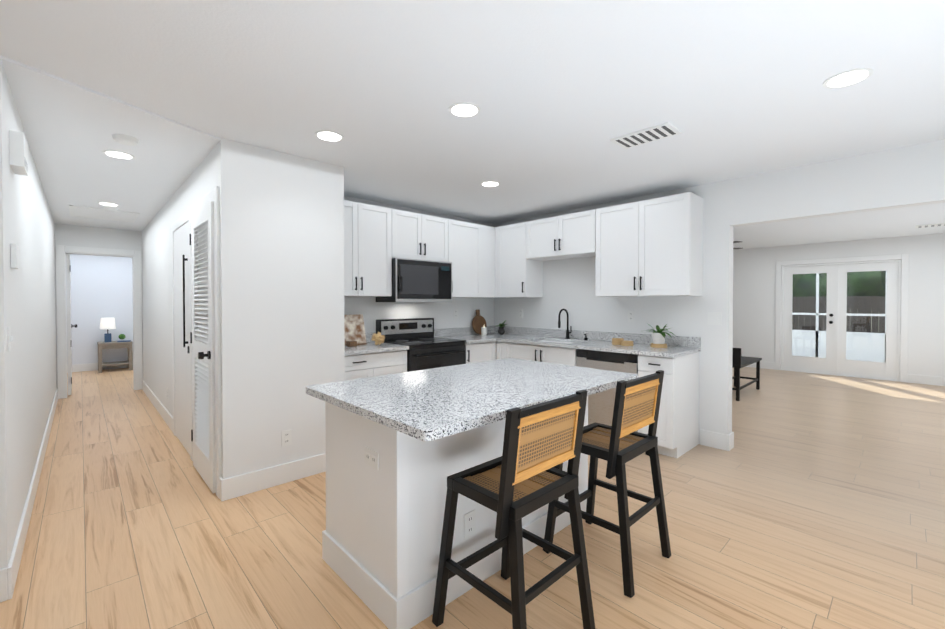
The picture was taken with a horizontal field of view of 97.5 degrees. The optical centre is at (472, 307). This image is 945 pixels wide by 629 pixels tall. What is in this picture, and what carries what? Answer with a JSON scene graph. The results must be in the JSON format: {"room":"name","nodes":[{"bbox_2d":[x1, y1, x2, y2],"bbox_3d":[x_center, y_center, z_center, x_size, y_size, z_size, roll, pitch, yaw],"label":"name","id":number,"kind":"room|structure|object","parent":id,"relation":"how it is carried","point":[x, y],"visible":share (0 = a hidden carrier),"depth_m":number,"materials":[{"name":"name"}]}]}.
{"room":"kitchen","nodes":[
{"label":"kitchen","id":0,"kind":"room"},
{"bbox_2d":[0,367,944,628],"bbox_3d":[-0.007,1.333,4.777,13.900,0.100,15.900,-1,1,-43],"label":"floor","id":1,"kind":"structure","parent":0,"point":[812,501],"depth_m":2.38,"materials":[{"name":"brown wood"}]},
{"bbox_2d":[97,341,132,372],"bbox_3d":[-7.033,0.962,8.162,0.510,0.560,0.440,-1,1,-43],"label":"side table","id":2,"kind":"object","parent":1,"relation":"on","point":[113,345],"visible":1,"depth_m":8.04,"materials":[{"name":"grey wood"}]},
{"bbox_2d":[100,318,115,341],"bbox_3d":[-7.109,0.448,8.083,0.230,0.469,0.230,-1,1,-43],"label":"table lamp","id":3,"kind":"object","parent":2,"relation":"on","point":[107,323],"visible":1,"depth_m":8.03,"materials":[{"name":"blue ceramic"}]},
{"bbox_2d":[119,334,125,339],"bbox_3d":[-6.943,0.606,8.215,0.110,0.149,0.110,-1,1,-43],"label":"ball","id":4,"kind":"object","parent":2,"relation":"on","point":[122,336],"visible":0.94,"depth_m":8.19,"materials":[{"name":"green plant"}]},
{"bbox_2d":[345,352,406,379],"bbox_3d":[-1.132,0.854,4.062,0.760,0.875,0.619,-1,1,-43],"label":"base cabinet","id":5,"kind":"object","parent":1,"relation":"on","point":[376,363],"depth_m":3.85,"materials":[{"name":"white paint"}]},
{"bbox_2d":[345,340,407,355],"bbox_3d":[-1.121,0.399,4.046,0.762,0.035,0.650,-1,1,-43],"label":"countertop","id":6,"kind":"structure","parent":5,"relation":"on","point":[359,350],"depth_m":3.94,"materials":[{"name":"grey stone"}]},
{"bbox_2d":[346,341,356,346],"bbox_3d":[-1.177,0.356,4.037,0.080,0.050,0.070,-1,1,-43],"label":"decor","id":7,"kind":"object","parent":6,"relation":"on","point":[351,343],"visible":1,"depth_m":4.01,"materials":[{"name":"brown wood"}]},
{"bbox_2d":[344,314,366,344],"bbox_3d":[-1.192,0.228,4.197,0.230,0.303,0.126,-1,1,-43],"label":"cookbook","id":8,"kind":"object","parent":6,"relation":"on","point":[354,328],"visible":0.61,"depth_m":4.21,"materials":[{"name":"multicoloured paper"}]},
{"bbox_2d":[371,331,384,344],"bbox_3d":[-0.937,0.310,4.119,0.137,0.139,0.136,-1,1,-43],"label":"decorative orb","id":9,"kind":"object","parent":6,"relation":"on","point":[378,338],"visible":1,"depth_m":4.09,"materials":[{"name":"brown wood"}]},
{"bbox_2d":[376,318,465,371],"bbox_3d":[-0.549,0.711,4.556,0.754,1.150,0.697,-1,1,-43],"label":"range","id":10,"kind":"object","parent":1,"relation":"on","point":[427,349],"visible":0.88,"depth_m":4.50,"materials":[{"name":"black metal"}]},
{"bbox_2d":[322,394,590,628],"bbox_3d":[-0.015,0.875,2.411,1.463,0.874,0.709,-1,1,-43],"label":"kitchen island","id":11,"kind":"object","parent":1,"relation":"on","point":[400,447],"depth_m":1.84,"materials":[{"name":"white paint"}]},
{"bbox_2d":[306,358,638,441],"bbox_3d":[0.067,0.421,2.297,1.586,0.035,1.030,-1,1,-43],"label":"island countertop","id":12,"kind":"structure","parent":11,"relation":"on","point":[430,405],"depth_m":2.00,"materials":[{"name":"grey stone"}]},
{"bbox_2d":[465,340,495,363],"bbox_3d":[-0.085,0.843,5.008,0.524,0.875,0.684,-1,1,-43],"label":"base cabinet","id":13,"kind":"object","parent":1,"relation":"on","point":[483,350],"depth_m":4.80,"materials":[{"name":"white paint"}]},
{"bbox_2d":[434,332,511,343],"bbox_3d":[0.121,0.385,5.221,1.125,0.035,0.650,-1,1,-43],"label":"countertop","id":14,"kind":"structure","parent":13,"relation":"on","point":[490,335],"depth_m":5.05,"materials":[{"name":"grey stone"}]},
{"bbox_2d":[472,309,486,333],"bbox_3d":[0.088,0.197,5.551,0.256,0.330,0.075,-1,1,-43],"label":"cutting board","id":15,"kind":"object","parent":14,"relation":"on","point":[478,321],"visible":0.9,"depth_m":5.53,"materials":[{"name":"brown wood"}]},
{"bbox_2d":[481,327,486,334],"bbox_3d":[0.152,0.297,5.425,0.072,0.135,0.072,-1,1,-43],"label":"candle","id":16,"kind":"object","parent":14,"relation":"on","point":[483,330],"visible":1,"depth_m":5.39,"materials":[{"name":"white wax"}]},
{"bbox_2d":[496,320,506,334],"bbox_3d":[0.379,0.266,5.466,0.176,0.196,0.263,-1,1,-43],"label":"plant","id":17,"kind":"object","parent":14,"relation":"on","point":[501,330],"visible":1,"depth_m":5.45,"materials":[{"name":"green plant"}]},
{"bbox_2d":[496,340,511,359],"bbox_3d":[0.561,0.842,5.082,0.685,0.875,0.266,-1,1,-43],"label":"base cabinet","id":18,"kind":"object","parent":1,"relation":"on","point":[503,347],"depth_m":4.87,"materials":[{"name":"white paint"}]},
{"bbox_2d":[432,390,594,628],"bbox_3d":[0.166,0.834,1.707,0.479,0.979,0.495,-1,1,-43],"label":"stool","id":19,"kind":"object","parent":1,"relation":"on","point":[517,481],"visible":1,"depth_m":1.61,"materials":[{"name":"black paint"}]},
{"bbox_2d":[512,344,531,359],"bbox_3d":[0.793,0.844,4.884,0.620,0.875,0.571,-1,1,-43],"label":"base cabinet","id":20,"kind":"object","parent":1,"relation":"on","point":[519,351],"depth_m":4.68,"materials":[{"name":"white paint"}]},
{"bbox_2d":[532,344,583,365],"bbox_3d":[1.087,0.848,4.573,0.620,0.875,0.511,-1,1,-43],"label":"base cabinet","id":21,"kind":"object","parent":1,"relation":"on","point":[564,356],"depth_m":4.36,"materials":[{"name":"white paint"}]},
{"bbox_2d":[543,370,670,597],"bbox_3d":[0.714,0.828,2.204,0.479,0.979,0.495,-1,1,-43],"label":"stool","id":22,"kind":"object","parent":1,"relation":"on","point":[619,443],"visible":0.83,"depth_m":2.09,"materials":[{"name":"black paint"}]},
{"bbox_2d":[576,349,638,431],"bbox_3d":[1.459,0.857,4.135,0.564,0.868,0.630,-1,1,-43],"label":"dishwasher","id":23,"kind":"object","parent":1,"relation":"on","point":[600,407],"visible":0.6,"depth_m":3.94,"materials":[{"name":"silver metal"}]},
{"bbox_2d":[638,352,699,457],"bbox_3d":[1.807,0.857,3.811,0.620,0.875,0.312,-1,1,-43],"label":"base cabinet","id":24,"kind":"object","parent":1,"relation":"on","point":[677,432],"depth_m":3.60,"materials":[{"name":"white paint"}]},
{"bbox_2d":[500,336,699,359],"bbox_3d":[1.213,0.395,4.411,0.651,0.035,2.028,-1,1,-43],"label":"countertop","id":25,"kind":"structure","parent":24,"relation":"on","point":[671,351],"depth_m":4.06,"materials":[{"name":"grey stone"}]},
{"bbox_2d":[558,309,571,338],"bbox_3d":[1.069,0.194,4.799,0.214,0.356,0.084,-1,1,-43],"label":"faucet","id":26,"kind":"object","parent":25,"relation":"on","point":[559,326],"visible":1,"depth_m":4.84,"materials":[{"name":"black metal"}]},
{"bbox_2d":[552,340,579,343],"bbox_3d":[0.927,0.503,4.687,0.439,0.212,0.647,-1,1,-43],"label":"sink","id":27,"kind":"object","parent":25,"relation":"in","point":[553,341],"depth_m":4.78,"materials":[{"name":"silver metal"}]},
{"bbox_2d":[612,338,632,345],"bbox_3d":[1.504,0.349,4.157,0.112,0.061,0.238,0,1,-25],"label":"coasters","id":28,"kind":"object","parent":25,"relation":"on","point":[619,341],"visible":1,"depth_m":4.16,"materials":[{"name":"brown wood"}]},
{"bbox_2d":[650,343,666,347],"bbox_3d":[1.781,0.365,3.966,0.150,0.033,0.150,-1,1,-43],"label":"stack","id":29,"kind":"object","parent":25,"relation":"on","point":[659,345],"visible":0.96,"depth_m":3.90,"materials":[{"name":"brown wood"}]},
{"bbox_2d":[638,324,673,343],"bbox_3d":[1.779,0.251,3.971,0.274,0.194,0.351,-1,1,-43],"label":"potted plant","id":30,"kind":"object","parent":29,"relation":"on","point":[658,336],"visible":1,"depth_m":3.92,"materials":[{"name":"green plant"}]},
{"bbox_2d":[732,348,761,400],"bbox_3d":[3.892,0.907,6.107,1.160,0.720,0.380,-1,1,-43],"label":"chair","id":31,"kind":"object","parent":1,"relation":"on","point":[739,361],"visible":0.62,"depth_m":5.78,"materials":[{"name":"black paint"}]},
{"bbox_2d":[0,56,944,568],"bbox_3d":[0.046,0.063,4.778,13.700,2.440,15.550,-1,1,-43],"label":"wall","id":32,"kind":"structure","parent":0,"point":[286,304],"depth_m":3.32,"materials":[{"name":"white paint"}]},
{"bbox_2d":[7,326,12,351],"bbox_3d":[-2.180,0.150,1.957,0.016,0.115,0.070,-1,1,-43],"label":"light switch","id":33,"kind":"object","parent":32,"relation":"attached to","point":[9,338],"visible":1,"depth_m":1.94,"materials":[{"name":"white plastic"}]},
{"bbox_2d":[10,243,18,268],"bbox_3d":[-2.298,-0.254,2.081,0.022,0.120,0.100,-1,1,-43],"label":"thermostat","id":34,"kind":"object","parent":32,"relation":"attached to","point":[14,256],"visible":1,"depth_m":2.05,"materials":[{"name":"white plastic"}]},
{"bbox_2d":[9,130,27,175],"bbox_3d":[-2.339,-0.790,2.139,0.050,0.170,0.210,-1,1,-43],"label":"door chime","id":35,"kind":"object","parent":32,"relation":"attached to","point":[18,154],"visible":1,"depth_m":2.07,"materials":[{"name":"white plastic"}]},
{"bbox_2d":[66,254,76,394],"bbox_3d":[-5.971,0.245,6.188,0.103,2.018,0.765,-1,1,-43],"label":"bedroom door","id":36,"kind":"structure","parent":32,"relation":"in","point":[69,324],"depth_m":5.91,"materials":[{"name":"white paint"}]},
{"bbox_2d":[56,245,142,398],"bbox_3d":[-5.449,0.205,6.088,0.925,2.125,0.138,-1,1,-43],"label":"door frame","id":37,"kind":"structure","parent":32,"relation":"attached to","point":[136,280],"depth_m":5.91,"materials":[{"name":"white paint"}]},
{"bbox_2d":[174,222,189,454],"bbox_3d":[-2.706,0.271,3.835,0.044,2.023,0.810,-1,1,-43],"label":"closet door","id":38,"kind":"structure","parent":32,"relation":"in","point":[181,333],"depth_m":3.82,"materials":[{"name":"white paint"}]},
{"bbox_2d":[171,186,220,498],"bbox_3d":[-2.379,0.236,3.512,0.018,2.125,1.910,-1,1,-43],"label":"door frame","id":39,"kind":"structure","parent":32,"relation":"attached to","point":[213,196],"depth_m":2.86,"materials":[{"name":"white paint"}]},
{"bbox_2d":[189,201,215,492],"bbox_3d":[-2.064,0.280,3.117,0.099,2.023,0.724,-1,1,-43],"label":"louvered door","id":40,"kind":"structure","parent":32,"relation":"in","point":[201,243],"depth_m":3.09,"materials":[{"name":"white paint"}]},
{"bbox_2d":[282,429,291,446],"bbox_3d":[-1.381,0.974,3.082,0.070,0.115,0.007,-1,1,-43],"label":"electrical outlet plate","id":41,"kind":"object","parent":32,"relation":"attached to","point":[286,437],"depth_m":3.08,"materials":[{"name":"white plastic"}]},
{"bbox_2d":[344,200,363,295],"bbox_3d":[-1.345,-0.563,4.036,0.438,0.910,0.340,-1,1,-43],"label":"upper cabinet","id":42,"kind":"object","parent":32,"relation":"attached to","point":[353,211],"depth_m":3.99,"materials":[{"name":"white paint"}]},
{"bbox_2d":[364,204,399,296],"bbox_3d":[-1.087,-0.566,4.280,0.498,0.910,0.340,-1,1,-43],"label":"upper cabinet","id":43,"kind":"object","parent":32,"relation":"attached to","point":[381,224],"depth_m":4.20,"materials":[{"name":"white paint"}]},
{"bbox_2d":[400,210,427,259],"bbox_3d":[-0.790,-0.769,4.558,0.437,0.510,0.340,-1,1,-43],"label":"upper cabinet","id":44,"kind":"object","parent":32,"relation":"attached to","point":[413,226],"depth_m":4.48,"materials":[{"name":"white paint"}]},
{"bbox_2d":[376,258,451,301],"bbox_3d":[-0.634,-0.283,4.635,0.752,0.455,0.449,-1,1,-43],"label":"microwave","id":45,"kind":"object","parent":44,"relation":"attached to","point":[414,280],"visible":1,"depth_m":4.45,"materials":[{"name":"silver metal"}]},
{"bbox_2d":[365,326,495,343],"bbox_3d":[-0.658,0.321,4.917,2.632,0.100,0.019,-1,1,-43],"label":"backsplash","id":46,"kind":"structure","parent":32,"relation":"attached to","point":[445,331],"depth_m":5.31,"materials":[{"name":"grey stone"}]},
{"bbox_2d":[428,215,443,261],"bbox_3d":[-0.555,-0.772,4.781,0.437,0.510,0.340,-1,1,-43],"label":"upper cabinet","id":47,"kind":"object","parent":32,"relation":"attached to","point":[435,224],"depth_m":4.69,"materials":[{"name":"white paint"}]},
{"bbox_2d":[444,218,495,297],"bbox_3d":[-0.111,-0.577,5.176,0.865,0.910,0.380,-1,1,-43],"label":"upper cabinet","id":48,"kind":"object","parent":32,"relation":"attached to","point":[470,248],"depth_m":5.07,"materials":[{"name":"white paint"}]},
{"bbox_2d":[0,361,944,601],"bbox_3d":[0.063,1.211,4.774,13.400,0.145,15.200,-1,1,-43],"label":"baseboard","id":49,"kind":"structure","parent":32,"relation":"attached to","point":[247,483],"depth_m":3.08,"materials":[{"name":"white paint"}]},
{"bbox_2d":[496,221,543,297],"bbox_3d":[0.584,-0.578,5.291,0.340,0.910,0.528,-1,1,-43],"label":"upper cabinet","id":50,"kind":"object","parent":32,"relation":"attached to","point":[517,276],"depth_m":5.14,"materials":[{"name":"white paint"}]},
{"bbox_2d":[519,309,522,317],"bbox_3d":[0.639,0.085,5.484,0.007,0.115,0.070,-1,1,-43],"label":"electrical outlet plate","id":51,"kind":"object","parent":32,"relation":"attached to","point":[520,310],"depth_m":5.48,"materials":[{"name":"white plastic"}]},
{"bbox_2d":[528,217,555,259],"bbox_3d":[0.944,-0.804,4.908,0.340,0.450,0.519,-1,1,-43],"label":"upper cabinet","id":52,"kind":"object","parent":32,"relation":"attached to","point":[540,230],"depth_m":4.84,"materials":[{"name":"white paint"}]},
{"bbox_2d":[552,209,595,259],"bbox_3d":[1.223,-0.800,4.613,0.340,0.450,0.518,-1,1,-43],"label":"upper cabinet","id":53,"kind":"object","parent":32,"relation":"attached to","point":[573,234],"depth_m":4.51,"materials":[{"name":"white paint"}]},
{"bbox_2d":[496,326,699,347],"bbox_3d":[1.219,0.322,4.863,0.021,0.100,2.678,-1,1,-43],"label":"backsplash","id":54,"kind":"structure","parent":32,"relation":"attached to","point":[680,341],"depth_m":4.59,"materials":[{"name":"grey stone"}]},
{"bbox_2d":[592,203,631,296],"bbox_3d":[1.578,-0.565,4.240,0.340,0.910,0.517,-1,1,-43],"label":"upper cabinet","id":55,"kind":"object","parent":32,"relation":"attached to","point":[613,253],"depth_m":4.17,"materials":[{"name":"white paint"}]},
{"bbox_2d":[628,311,633,321],"bbox_3d":[1.677,0.098,4.387,0.007,0.115,0.070,-1,1,-43],"label":"electrical outlet plate","id":56,"kind":"object","parent":32,"relation":"attached to","point":[630,313],"depth_m":4.38,"materials":[{"name":"white plastic"}]},
{"bbox_2d":[632,192,702,295],"bbox_3d":[1.855,-0.562,3.947,0.340,0.910,0.516,-1,1,-43],"label":"upper cabinet","id":57,"kind":"object","parent":32,"relation":"attached to","point":[652,247],"depth_m":3.81,"materials":[{"name":"white paint"}]},
{"bbox_2d":[781,260,900,381],"bbox_3d":[6.675,0.220,7.603,0.170,2.057,1.634,-1,1,-43],"label":"french door","id":58,"kind":"structure","parent":32,"relation":"in","point":[835,362],"depth_m":7.54,"materials":[{"name":"white paint"}]},
{"bbox_2d":[775,254,908,381],"bbox_3d":[6.628,0.177,7.559,0.018,2.145,1.810,-1,1,-43],"label":"door frame","id":59,"kind":"structure","parent":32,"relation":"attached to","point":[905,257],"depth_m":7.11,"materials":[{"name":"white paint"}]},
{"bbox_2d":[0,0,944,249],"bbox_3d":[-0.007,-1.210,4.746,13.900,0.134,15.900,-1,1,-43],"label":"ceiling","id":60,"kind":"structure","parent":0,"point":[560,93],"depth_m":2.18,"materials":[{"name":"white paint"}]},
{"bbox_2d":[69,205,139,222],"bbox_3d":[-4.552,-1.145,5.128,0.620,0.007,0.800,-1,1,-43],"label":"attic access hatch","id":61,"kind":"object","parent":60,"relation":"attached to","point":[93,213],"visible":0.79,"depth_m":5.12,"materials":[{"name":"white paint"}]},
{"bbox_2d":[98,202,118,205],"bbox_3d":[-4.030,-1.139,4.590,0.184,0.006,0.184,-1,1,-43],"label":"recessed light","id":62,"kind":"object","parent":60,"relation":"in","point":[106,203],"visible":0.96,"depth_m":4.59,"materials":[{"name":"white plastic"}]},
{"bbox_2d":[103,207,117,211],"bbox_3d":[-4.180,-1.126,4.793,0.136,0.037,0.136,-1,1,-43],"label":"smoke detector","id":63,"kind":"object","parent":60,"relation":"attached to","point":[110,209],"visible":1,"depth_m":4.75,"materials":[{"name":"white plastic"}]},
{"bbox_2d":[102,150,134,158],"bbox_3d":[-2.601,-1.120,3.051,0.184,0.006,0.184,-1,1,-43],"label":"recessed light","id":64,"kind":"object","parent":60,"relation":"in","point":[117,154],"visible":1,"depth_m":3.03,"materials":[{"name":"white plastic"}]},
{"bbox_2d":[112,134,138,145],"bbox_3d":[-2.291,-1.101,2.738,0.136,0.037,0.136,-1,1,-43],"label":"smoke detector","id":65,"kind":"object","parent":60,"relation":"attached to","point":[124,139],"visible":1,"depth_m":2.71,"materials":[{"name":"white plastic"}]},
{"bbox_2d":[314,130,343,141],"bbox_3d":[-0.947,-1.130,2.743,0.184,0.006,0.184,-1,1,-43],"label":"recessed light","id":66,"kind":"object","parent":60,"relation":"in","point":[328,135],"visible":1,"depth_m":2.74,"materials":[{"name":"white plastic"}]},
{"bbox_2d":[449,102,480,117],"bbox_3d":[-0.045,-1.126,2.372,0.184,0.006,0.184,-1,1,-43],"label":"recessed light","id":67,"kind":"object","parent":60,"relation":"in","point":[464,109],"visible":1,"depth_m":2.36,"materials":[{"name":"white plastic"}]},
{"bbox_2d":[481,181,499,186],"bbox_3d":[0.166,-1.143,3.851,0.184,0.006,0.184,-1,1,-43],"label":"recessed light","id":68,"kind":"object","parent":60,"relation":"in","point":[490,183],"visible":1,"depth_m":3.83,"materials":[{"name":"white plastic"}]},
{"bbox_2d":[610,122,681,148],"bbox_3d":[1.139,-1.127,2.735,0.220,0.014,0.380,-1,1,-43],"label":"ceiling vent","id":69,"kind":"object","parent":60,"relation":"in","point":[650,134],"visible":1,"depth_m":2.71,"materials":[{"name":"white plastic"}]},
{"bbox_2d":[823,68,873,88],"bbox_3d":[1.841,-1.122,2.036,0.184,0.006,0.184,-1,1,-43],"label":"recessed light","id":70,"kind":"object","parent":60,"relation":"in","point":[848,78],"visible":1,"depth_m":2.03,"materials":[{"name":"white plastic"}]},
{"bbox_2d":[915,223,944,227],"bbox_3d":[6.585,-1.165,5.890,0.250,0.014,0.400,-1,1,-43],"label":"ceiling vent","id":71,"kind":"object","parent":60,"relation":"in","point":[930,225],"visible":1,"depth_m":5.88,"materials":[{"name":"white plastic"}]},
{"label":"outside","id":72,"kind":"structure","parent":0,"visible":0},
{"bbox_3d":[10.577,1.245,12.105,11.650,0.099,15.000,-1,1,-43],"label":"ground","id":73,"kind":"structure","parent":72,"visible":0},
{"bbox_2d":[792,296,900,333],"bbox_3d":[10.347,0.450,11.255,0.060,1.510,16.095,-1,1,-43],"label":"fence","id":74,"kind":"object","parent":73,"relation":"on","point":[880,328],"depth_m":11.26,"materials":[{"name":"brown wood"}]},
{"bbox_2d":[792,271,900,361],"bbox_3d":[7.742,-0.090,8.719,2.900,2.650,10.050,-1,1,-43],"label":"screen frame","id":75,"kind":"object","parent":73,"relation":"on","point":[822,343],"depth_m":9.68,"materials":[{"name":"white"}]},
{"bbox_2d":[792,260,901,317],"bbox_3d":[12.549,-1.800,13.273,4.649,5.961,18.226,-1,1,-43],"label":"trees","id":76,"kind":"object","parent":73,"relation":"on","point":[868,288],"depth_m":12.19,"materials":[{"name":"green plant"}]}
]}

